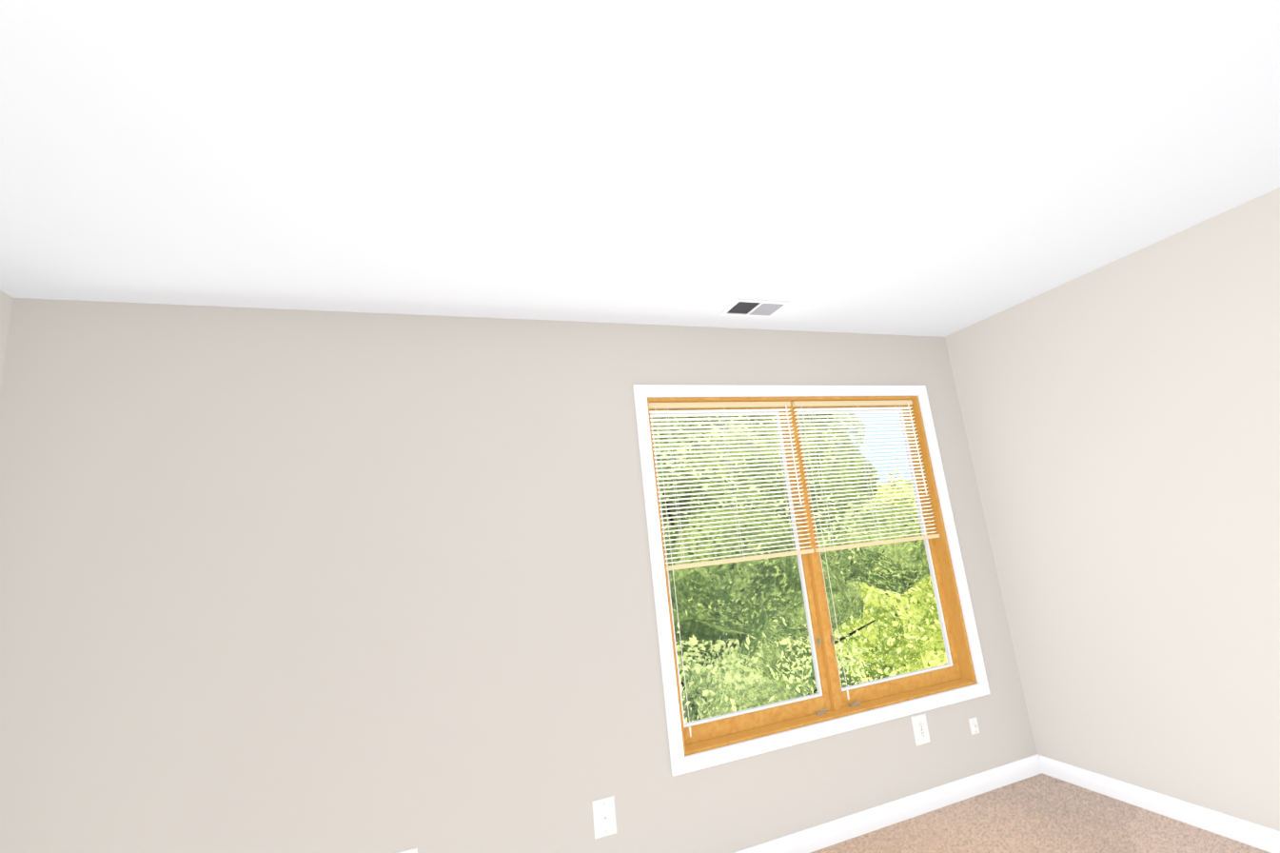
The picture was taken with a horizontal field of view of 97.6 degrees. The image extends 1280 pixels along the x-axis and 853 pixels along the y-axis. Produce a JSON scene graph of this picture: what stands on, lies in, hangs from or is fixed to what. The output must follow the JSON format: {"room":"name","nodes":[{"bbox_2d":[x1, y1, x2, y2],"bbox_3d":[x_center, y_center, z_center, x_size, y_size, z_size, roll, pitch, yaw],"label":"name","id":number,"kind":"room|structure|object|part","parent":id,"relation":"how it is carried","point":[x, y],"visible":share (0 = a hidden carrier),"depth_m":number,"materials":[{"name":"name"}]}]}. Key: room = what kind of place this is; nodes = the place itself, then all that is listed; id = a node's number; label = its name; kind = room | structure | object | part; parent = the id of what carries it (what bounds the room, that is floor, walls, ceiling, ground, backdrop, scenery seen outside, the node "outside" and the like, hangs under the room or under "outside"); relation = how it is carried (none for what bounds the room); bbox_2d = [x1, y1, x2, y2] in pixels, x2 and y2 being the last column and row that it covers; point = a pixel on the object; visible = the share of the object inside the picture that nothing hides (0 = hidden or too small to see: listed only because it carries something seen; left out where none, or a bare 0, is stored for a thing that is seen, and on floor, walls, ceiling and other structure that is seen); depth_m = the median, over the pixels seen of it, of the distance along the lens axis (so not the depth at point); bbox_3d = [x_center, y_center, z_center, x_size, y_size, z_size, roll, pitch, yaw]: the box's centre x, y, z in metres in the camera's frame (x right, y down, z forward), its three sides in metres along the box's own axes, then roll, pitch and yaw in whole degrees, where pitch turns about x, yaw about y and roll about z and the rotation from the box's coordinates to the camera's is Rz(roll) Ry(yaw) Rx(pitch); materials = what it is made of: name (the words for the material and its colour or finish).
{"room":"empty bedroom","nodes":[
{"label":"empty bedroom","id":0,"kind":"room"},
{"bbox_2d":[0,289,13,390],"bbox_3d":[-1.521,0.324,-0.014,0.140,2.440,3.720,-1,-12,-20],"label":"wall","id":1,"kind":"structure","parent":0,"point":[6,302],"depth_m":1.92,"materials":[{"name":"paint"}]},
{"bbox_2d":[0,297,1037,852],"bbox_3d":[-0.059,0.703,2.528,4.620,2.440,0.140,-1,-12,-20],"label":"wall","id":2,"kind":"structure","parent":0,"point":[301,581],"depth_m":2.13,"materials":[{"name":"paint"}]},
{"bbox_2d":[397,846,417,852],"bbox_3d":[-0.824,1.560,1.960,0.090,0.132,0.009,-1,-12,-20],"label":"electrical outlet","id":3,"kind":"object","parent":2,"relation":"attached to","point":[413,850],"visible":1,"depth_m":1.98,"materials":[{"name":"white plastic"}]},
{"bbox_2d":[591,795,616,839],"bbox_3d":[-0.138,1.542,2.211,0.090,0.132,0.012,-1,-12,-20],"label":"outlet","id":4,"kind":"object","parent":2,"relation":"attached to","point":[604,817],"visible":1,"depth_m":2.21,"materials":[{"name":"white plastic"}]},
{"bbox_2d":[632,384,990,775],"bbox_3d":[0.884,0.620,2.870,1.816,1.690,0.144,-1,-12,-20],"label":"window","id":5,"kind":"structure","parent":2,"relation":"in","point":[742,422],"depth_m":2.84,"materials":[{"name":"clear glass"}]},
{"bbox_2d":[654,406,691,736],"bbox_3d":[0.177,0.621,2.587,0.077,1.476,0.026,4,-15,-41],"label":"blind cord","id":6,"kind":"object","parent":5,"relation":"hanging from","point":[655,406],"depth_m":2.62,"materials":[{"name":"white fabric"}]},
{"bbox_2d":[721,408,744,559],"bbox_3d":[0.457,0.271,2.787,0.002,0.768,0.028,-1,-12,-20],"label":"blind cord","id":7,"kind":"object","parent":5,"relation":"hanging from","point":[723,408],"depth_m":2.78,"materials":[{"name":"white fabric"}]},
{"bbox_3d":[0.852,0.254,2.933,1.660,0.794,0.026,-1,-12,-20],"label":"window blind rails","id":8,"kind":"part","parent":5,"relation":"part of","materials":[{"name":"white plastic"}]},
{"bbox_2d":[650,409,952,727],"bbox_3d":[0.868,0.617,2.913,1.604,1.436,0.022,-1,-12,-20],"label":"bead","id":9,"kind":"object","parent":5,"relation":"attached to","point":[813,647],"visible":0.58,"depth_m":2.88,"materials":[{"name":"white plastic"}]},
{"bbox_3d":[0.871,0.629,2.907,1.668,1.542,0.038,-1,-12,-20],"label":"wooden window sash","id":10,"kind":"part","parent":5,"relation":"part of","materials":[{"name":"brown wood"}]},
{"bbox_2d":[772,404,849,699],"bbox_3d":[0.889,0.605,2.856,0.226,1.476,0.039,-1,-12,-20],"label":"blind cord","id":11,"kind":"object","parent":5,"relation":"hanging from","point":[790,504],"depth_m":2.90,"materials":[{"name":"white fabric"}]},
{"bbox_3d":[0.881,0.622,2.879,1.700,1.574,0.124,-1,-12,-20],"label":"wood window frame","id":12,"kind":"part","parent":5,"relation":"part of","materials":[{"name":"brown wood"}]},
{"bbox_3d":[0.914,0.882,2.820,0.253,1.008,0.037,-1,-12,-20],"label":"window hardware","id":13,"kind":"part","parent":5,"relation":"part of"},
{"bbox_2d":[854,405,882,542],"bbox_3d":[1.247,0.251,3.078,0.002,0.768,0.028,-1,-12,-20],"label":"blind cord","id":14,"kind":"object","parent":5,"relation":"hanging from","point":[856,405],"depth_m":3.06,"materials":[{"name":"white fabric"}]},
{"bbox_2d":[896,402,926,535],"bbox_3d":[1.566,0.240,3.181,0.073,0.768,0.025,-7,-12,6],"label":"blind cord","id":15,"kind":"object","parent":5,"relation":"hanging from","point":[908,403],"depth_m":3.19,"materials":[{"name":"white fabric"}]},
{"bbox_2d":[734,753,1042,852],"bbox_3d":[0.083,1.833,2.219,4.340,0.084,0.014,-1,-12,-20],"label":"baseboard","id":16,"kind":"structure","parent":2,"relation":"attached to","point":[840,829],"depth_m":2.63,"materials":[{"name":"white wood"}]},
{"bbox_2d":[910,712,930,746],"bbox_3d":[1.393,1.500,2.777,0.090,0.132,0.009,-1,-12,-20],"label":"electrical outlet","id":17,"kind":"object","parent":2,"relation":"attached to","point":[920,729],"visible":1,"depth_m":2.77,"materials":[{"name":"white plastic"}]},
{"bbox_2d":[968,716,979,734],"bbox_3d":[1.723,1.540,2.884,0.050,0.075,0.012,-1,-12,-20],"label":"outlet","id":18,"kind":"object","parent":2,"relation":"attached to","point":[974,725],"visible":1,"depth_m":2.88,"materials":[{"name":"white plastic"}]},
{"bbox_2d":[0,0,1279,336],"bbox_3d":[0.788,-0.975,1.138,5.330,0.100,4.000,-1,-12,-20],"label":"ceiling","id":19,"kind":"structure","parent":0,"point":[931,167],"depth_m":1.54,"materials":[{"name":"white paint"}]},
{"bbox_2d":[720,298,790,317],"bbox_3d":[0.555,-0.570,2.711,0.290,0.007,0.175,-1,-12,-20],"label":"ceiling vent","id":20,"kind":"object","parent":19,"relation":"in","point":[749,307],"visible":1,"depth_m":2.71,"materials":[{"name":"white metal"}]},
{"bbox_2d":[809,772,1270,852],"bbox_3d":[0.640,1.510,0.478,4.480,0.100,4.000,-1,-12,-20],"label":"floor","id":21,"kind":"structure","parent":0,"point":[1041,813],"depth_m":2.46,"materials":[{"name":"carpet"}]},
{"bbox_2d":[945,187,1279,830],"bbox_3d":[2.682,0.218,1.531,0.140,2.440,3.720,-1,-12,-20],"label":"wall","id":22,"kind":"structure","parent":0,"point":[1121,418],"depth_m":2.49,"materials":[{"name":"paint"}]},
{"bbox_2d":[1039,754,1279,852],"bbox_3d":[2.727,1.368,1.267,0.014,0.084,3.692,-1,-12,-20],"label":"baseboard","id":23,"kind":"structure","parent":22,"relation":"attached to","point":[1255,835],"depth_m":2.43,"materials":[{"name":"white wood"}]},
{"label":"outside","id":24,"kind":"structure","parent":0,"visible":0},
{"bbox_3d":[-0.684,9.394,22.011,65.000,0.100,39.840,-1,-12,-20],"label":"ground","id":25,"kind":"structure","parent":24,"visible":0},
{"bbox_2d":[651,414,883,723],"bbox_3d":[0.816,2.778,7.609,5.467,6.683,5.529,-1,-12,-20],"label":"tree","id":26,"kind":"object","parent":25,"relation":"on","point":[753,606],"depth_m":6.49,"materials":[{"name":"green plant"}]},
{"bbox_2d":[653,413,933,707],"bbox_3d":[1.556,2.239,9.280,6.408,8.268,5.844,-1,-12,-20],"label":"tree","id":27,"kind":"object","parent":25,"relation":"on","point":[883,560],"depth_m":7.92,"materials":[{"name":"green plant"}]},
{"bbox_2d":[792,465,947,683],"bbox_3d":[5.634,3.490,10.893,6.637,5.816,7.484,-1,-12,-20],"label":"tree","id":28,"kind":"object","parent":25,"relation":"on","point":[935,652],"depth_m":9.39,"materials":[{"name":"green plant"}]},
{"bbox_2d":[835,472,915,677],"bbox_3d":[7.257,3.801,14.961,8.449,6.401,8.170,-1,-12,-20],"label":"tree","id":29,"kind":"object","parent":25,"relation":"on","point":[895,488],"depth_m":14.05,"materials":[{"name":"green plant"}]}
]}

